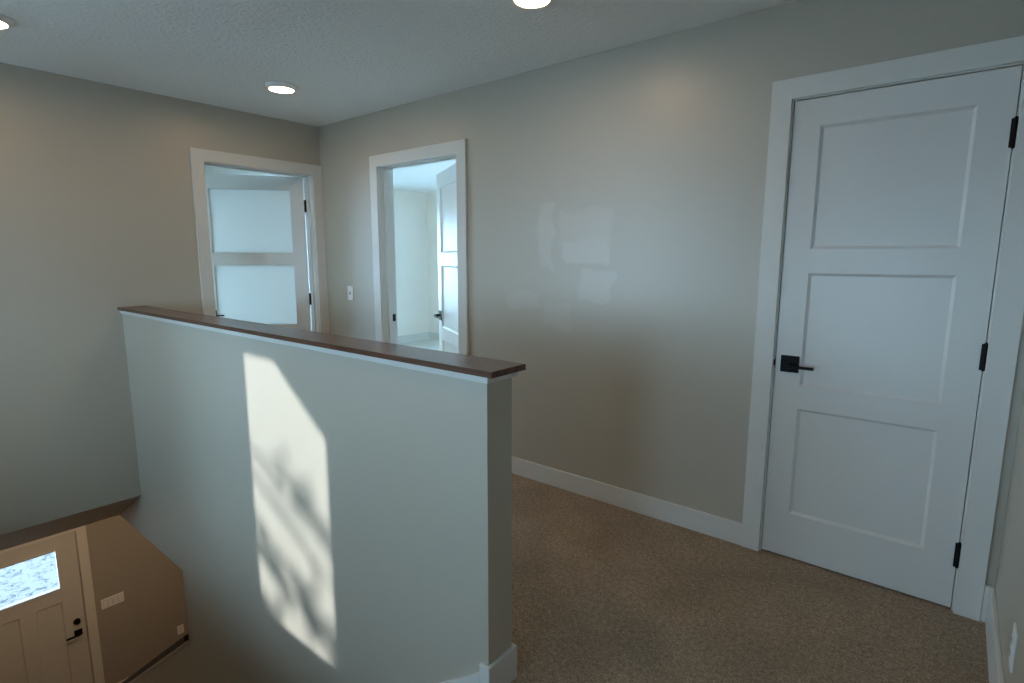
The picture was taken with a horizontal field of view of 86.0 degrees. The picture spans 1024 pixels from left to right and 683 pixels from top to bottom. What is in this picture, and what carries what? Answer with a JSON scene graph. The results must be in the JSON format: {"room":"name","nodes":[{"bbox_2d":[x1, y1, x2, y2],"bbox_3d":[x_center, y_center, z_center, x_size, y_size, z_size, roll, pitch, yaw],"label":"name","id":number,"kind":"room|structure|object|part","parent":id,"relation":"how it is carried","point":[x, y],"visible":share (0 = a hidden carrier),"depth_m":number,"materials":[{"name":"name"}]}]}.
{"room":"upstairs hallway landing","nodes":[
{"label":"upstairs hallway landing","id":0,"kind":"room"},
{"bbox_2d":[0,495,139,550],"bbox_3d":[-3.065,1.139,3.545,0.553,0.514,1.005,7,11,39],"label":"ceiling","id":1,"kind":"structure","parent":0,"point":[9,540],"depth_m":3.65,"materials":[{"name":"paint"}]},
{"bbox_2d":[0,62,319,534],"bbox_3d":[-2.580,-0.273,3.582,0.120,2.661,3.000,7,11,39],"label":"wall","id":2,"kind":"structure","parent":0,"point":[97,215],"depth_m":3.40,"materials":[{"name":"paint"}]},
{"bbox_2d":[189,147,329,333],"bbox_3d":[-2.145,-0.367,4.510,0.654,2.133,1.004,7,11,39],"label":"door","id":3,"kind":"structure","parent":2,"relation":"in","point":[261,239],"depth_m":4.53,"materials":[{"name":"wood"}]},
{"bbox_3d":[-2.134,-0.985,4.506,0.612,0.506,0.011,-2,9,-13],"label":"panel","id":4,"kind":"part","parent":3,"relation":"part of","materials":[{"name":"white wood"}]},
{"bbox_3d":[-2.135,-0.389,4.597,0.612,0.497,0.011,-2,9,-13],"label":"panel","id":5,"kind":"part","parent":3,"relation":"part of","materials":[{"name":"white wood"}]},
{"bbox_2d":[86,189,428,682],"bbox_3d":[-3.995,1.016,6.527,0.162,6.103,8.240,7,11,39],"label":"wall","id":6,"kind":"structure","parent":0,"point":[134,631],"depth_m":6.40,"materials":[{"name":"paint"}]},
{"bbox_2d":[0,525,104,682],"bbox_3d":[-4.937,3.010,5.617,0.214,2.133,1.091,7,11,39],"label":"door","id":7,"kind":"structure","parent":6,"relation":"in","point":[51,636],"depth_m":5.74,"materials":[{"name":"wood"}]},
{"bbox_3d":[-5.021,3.313,5.514,0.041,1.065,0.210,7,11,39],"label":"panel","id":8,"kind":"part","parent":7,"relation":"part of","materials":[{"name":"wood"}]},
{"bbox_3d":[-4.893,2.406,5.492,0.008,0.451,0.586,7,11,39],"label":"pane frame","id":9,"kind":"part","parent":7,"relation":"part of","materials":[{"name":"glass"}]},
{"bbox_3d":[-4.807,3.274,5.775,0.041,1.065,0.210,7,11,39],"label":"panel","id":10,"kind":"part","parent":7,"relation":"part of","materials":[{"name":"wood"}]},
{"bbox_3d":[-4.657,3.126,5.896,0.010,0.070,0.070,7,11,39],"label":"lever","id":11,"kind":"part","parent":7,"relation":"part of","materials":[{"name":"black metal"}]},
{"bbox_2d":[101,592,123,609],"bbox_3d":[-4.448,2.886,6.114,0.008,0.115,0.213,7,11,39],"label":"switch plate","id":12,"kind":"object","parent":6,"relation":"attached to","point":[117,598],"visible":1,"depth_m":6.11,"materials":[{"name":"white plastic"}]},
{"bbox_2d":[177,624,183,634],"bbox_3d":[-4.050,3.519,6.708,0.008,0.115,0.072,7,11,39],"label":"power outlet","id":13,"kind":"object","parent":6,"relation":"attached to","point":[180,629],"visible":1,"depth_m":6.71,"materials":[{"name":"white plastic"}]},
{"bbox_2d":[398,331,438,343],"bbox_3d":[-0.458,0.361,6.391,5.400,0.130,3.600,7,11,39],"label":"baseboard","id":14,"kind":"structure","parent":6,"relation":"attached to","point":[424,335],"depth_m":9.24,"materials":[{"name":"wood"}]},
{"bbox_2d":[120,314,511,682],"bbox_3d":[-1.754,2.144,3.352,4.415,4.538,0.114,7,11,39],"label":"wall","id":15,"kind":"structure","parent":0,"point":[324,517],"depth_m":2.28,"materials":[{"name":"paint"}]},
{"bbox_2d":[122,634,188,682],"bbox_3d":[-2.746,2.485,4.218,1.880,1.475,0.162,7,11,39],"label":"wall cap","id":16,"kind":"object","parent":15,"relation":"attached to","point":[183,641],"visible":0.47,"depth_m":3.86,"materials":[{"name":"black wood"}]},
{"bbox_2d":[117,306,525,383],"bbox_3d":[-1.251,-0.057,2.605,3.202,0.040,0.160,7,11,39],"label":"half wall cap","id":17,"kind":"object","parent":15,"relation":"on","point":[461,366],"visible":1,"depth_m":2.02,"materials":[{"name":"brown wood"}]},
{"bbox_2d":[440,672,479,682],"bbox_3d":[-1.805,2.617,3.381,4.391,3.600,0.016,7,11,39],"label":"trim","id":18,"kind":"structure","parent":15,"relation":"attached to","point":[474,677],"depth_m":1.78,"materials":[{"name":"wood"}]},
{"bbox_2d":[479,642,516,682],"bbox_3d":[-1.261,0.919,2.762,3.179,0.119,0.142,7,11,39],"label":"baseboard","id":19,"kind":"structure","parent":15,"relation":"attached to","point":[503,669],"depth_m":1.76,"materials":[{"name":"wood"}]},
{"bbox_2d":[0,0,795,192],"bbox_3d":[-1.194,-1.714,3.717,7.487,0.150,8.390,7,11,39],"label":"ceiling","id":20,"kind":"structure","parent":0,"point":[345,59],"depth_m":2.71,"materials":[{"name":"white paint"}]},
{"bbox_2d":[0,14,13,28],"bbox_3d":[-2.337,-1.431,2.438,0.190,0.024,0.190,7,11,39],"label":"recessed light","id":21,"kind":"object","parent":20,"relation":"in","point":[6,22],"visible":1,"depth_m":2.46,"materials":[{"name":"white plastic"}]},
{"bbox_2d":[265,81,297,93],"bbox_3d":[-1.438,-1.580,3.423,0.190,0.024,0.190,7,11,39],"label":"recessed light","id":22,"kind":"object","parent":20,"relation":"in","point":[274,86],"visible":1,"depth_m":3.38,"materials":[{"name":"white plastic"}]},
{"bbox_2d":[512,0,551,8],"bbox_3d":[0.082,-1.395,2.223,0.190,0.024,0.190,7,11,39],"label":"recessed light","id":23,"kind":"object","parent":20,"relation":"in","point":[529,4],"visible":1,"depth_m":2.26,"materials":[{"name":"white plastic"}]},
{"bbox_2d":[426,192,438,332],"bbox_3d":[0.754,-0.995,7.613,5.500,2.443,0.120,7,11,39],"label":"wall","id":24,"kind":"structure","parent":0,"point":[431,197],"depth_m":9.19,"materials":[{"name":"paint"}]},
{"bbox_2d":[204,0,1023,586],"bbox_3d":[-0.923,-0.479,4.222,7.457,2.443,0.120,7,11,39],"label":"wall","id":25,"kind":"structure","parent":0,"point":[616,197],"depth_m":2.88,"materials":[{"name":"paint"}]},
{"bbox_2d":[347,286,352,299],"bbox_3d":[-1.321,-0.395,4.471,0.070,0.115,0.018,7,11,39],"label":"light switch","id":26,"kind":"object","parent":25,"relation":"attached to","point":[350,288],"visible":1,"depth_m":4.47,"materials":[{"name":"white plastic"}]},
{"bbox_2d":[369,139,468,354],"bbox_3d":[-0.509,-0.314,4.172,0.992,2.133,0.563,7,11,39],"label":"door","id":27,"kind":"structure","parent":25,"relation":"in","point":[451,183],"depth_m":4.14,"materials":[{"name":"wood"}]},
{"bbox_3d":[-0.594,-0.298,4.069,0.992,2.133,0.018,7,11,39],"label":"casing","id":28,"kind":"part","parent":27,"relation":"part of","materials":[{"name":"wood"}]},
{"bbox_3d":[-0.447,-0.919,4.084,0.032,0.506,0.600,-3,9,-21],"label":"panel","id":29,"kind":"part","parent":27,"relation":"part of","materials":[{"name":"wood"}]},
{"bbox_3d":[-0.448,-0.322,4.175,0.032,0.497,0.600,-3,9,-21],"label":"panel","id":30,"kind":"part","parent":27,"relation":"part of","materials":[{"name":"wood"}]},
{"bbox_3d":[-0.449,0.275,4.266,0.032,0.498,0.600,-3,9,-21],"label":"panel","id":31,"kind":"part","parent":27,"relation":"part of","materials":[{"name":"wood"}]},
{"bbox_2d":[512,456,741,544],"bbox_3d":[0.413,0.853,3.240,1.824,0.111,0.014,7,11,39],"label":"baseboard","id":32,"kind":"structure","parent":25,"relation":"attached to","point":[725,529],"depth_m":3.02,"materials":[{"name":"wood"}]},
{"bbox_2d":[741,36,1023,621],"bbox_3d":[1.499,-0.022,2.282,0.891,2.133,0.190,7,11,39],"label":"door","id":33,"kind":"structure","parent":25,"relation":"in","point":[889,318],"depth_m":2.21,"materials":[{"name":"wood"}]},
{"bbox_3d":[1.242,0.100,2.454,0.075,0.075,0.008,7,11,39],"label":"lever","id":34,"kind":"part","parent":33,"relation":"part of","materials":[{"name":"black metal"}]},
{"bbox_3d":[1.483,0.569,2.355,0.499,0.498,0.032,7,11,39],"label":"panel","id":35,"kind":"part","parent":33,"relation":"part of","materials":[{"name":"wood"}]},
{"bbox_3d":[1.484,-0.027,2.264,0.499,0.497,0.032,7,11,39],"label":"panel","id":36,"kind":"part","parent":33,"relation":"part of","materials":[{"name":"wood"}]},
{"bbox_3d":[1.485,-0.624,2.173,0.499,0.506,0.032,7,11,39],"label":"panel","id":37,"kind":"part","parent":33,"relation":"part of","materials":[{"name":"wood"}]},
{"bbox_2d":[980,585,994,621],"bbox_3d":[1.824,1.008,2.106,0.029,0.150,0.014,7,11,39],"label":"baseboard","id":38,"kind":"structure","parent":25,"relation":"attached to","point":[987,587],"depth_m":2.10,"materials":[{"name":"wood"}]},
{"bbox_2d":[399,339,988,682],"bbox_3d":[-1.177,0.785,4.101,7.217,0.020,8.120,7,11,39],"label":"floor","id":39,"kind":"structure","parent":0,"point":[602,592],"depth_m":2.16,"materials":[{"name":"brown carpet"}]},
{"bbox_2d":[995,391,1023,682],"bbox_3d":[0.502,0.137,0.203,0.120,2.443,4.400,7,11,39],"label":"wall","id":40,"kind":"structure","parent":0,"point":[1009,585],"depth_m":1.75,"materials":[{"name":"paint"}]},
{"bbox_2d":[985,588,1003,682],"bbox_3d":[0.444,1.265,0.412,0.014,0.150,4.386,7,11,39],"label":"baseboard","id":41,"kind":"structure","parent":40,"relation":"attached to","point":[995,667],"depth_m":1.85,"materials":[{"name":"wood"}]},
{"bbox_2d":[1008,622,1017,672],"bbox_3d":[1.392,0.850,1.526,0.008,0.115,0.070,7,11,39],"label":"power outlet","id":42,"kind":"object","parent":40,"relation":"attached to","point":[1014,638],"visible":1,"depth_m":1.51,"materials":[{"name":"white plastic"}]},
{"bbox_2d":[1009,645,1011,660],"bbox_3d":[1.390,0.869,1.531,0.003,0.028,0.033,7,11,39],"label":"receptacle","id":43,"kind":"object","parent":42,"relation":"attached to","point":[1010,651],"depth_m":1.52,"materials":[{"name":"white plastic"}]},
{"bbox_2d":[1011,633,1013,647],"bbox_3d":[1.390,0.831,1.525,0.003,0.028,0.033,7,11,39],"label":"receptacle","id":44,"kind":"object","parent":42,"relation":"attached to","point":[1012,638],"depth_m":1.52,"materials":[{"name":"white plastic"}]},
{"label":"outside","id":45,"kind":"structure","parent":0,"visible":0},
{"bbox_2d":[0,552,58,607],"bbox_3d":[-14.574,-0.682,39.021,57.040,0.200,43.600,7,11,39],"label":"window","id":46,"kind":"structure","parent":45,"point":[29,578],"depth_m":8.85,"materials":[{"name":"glass"}]}
]}

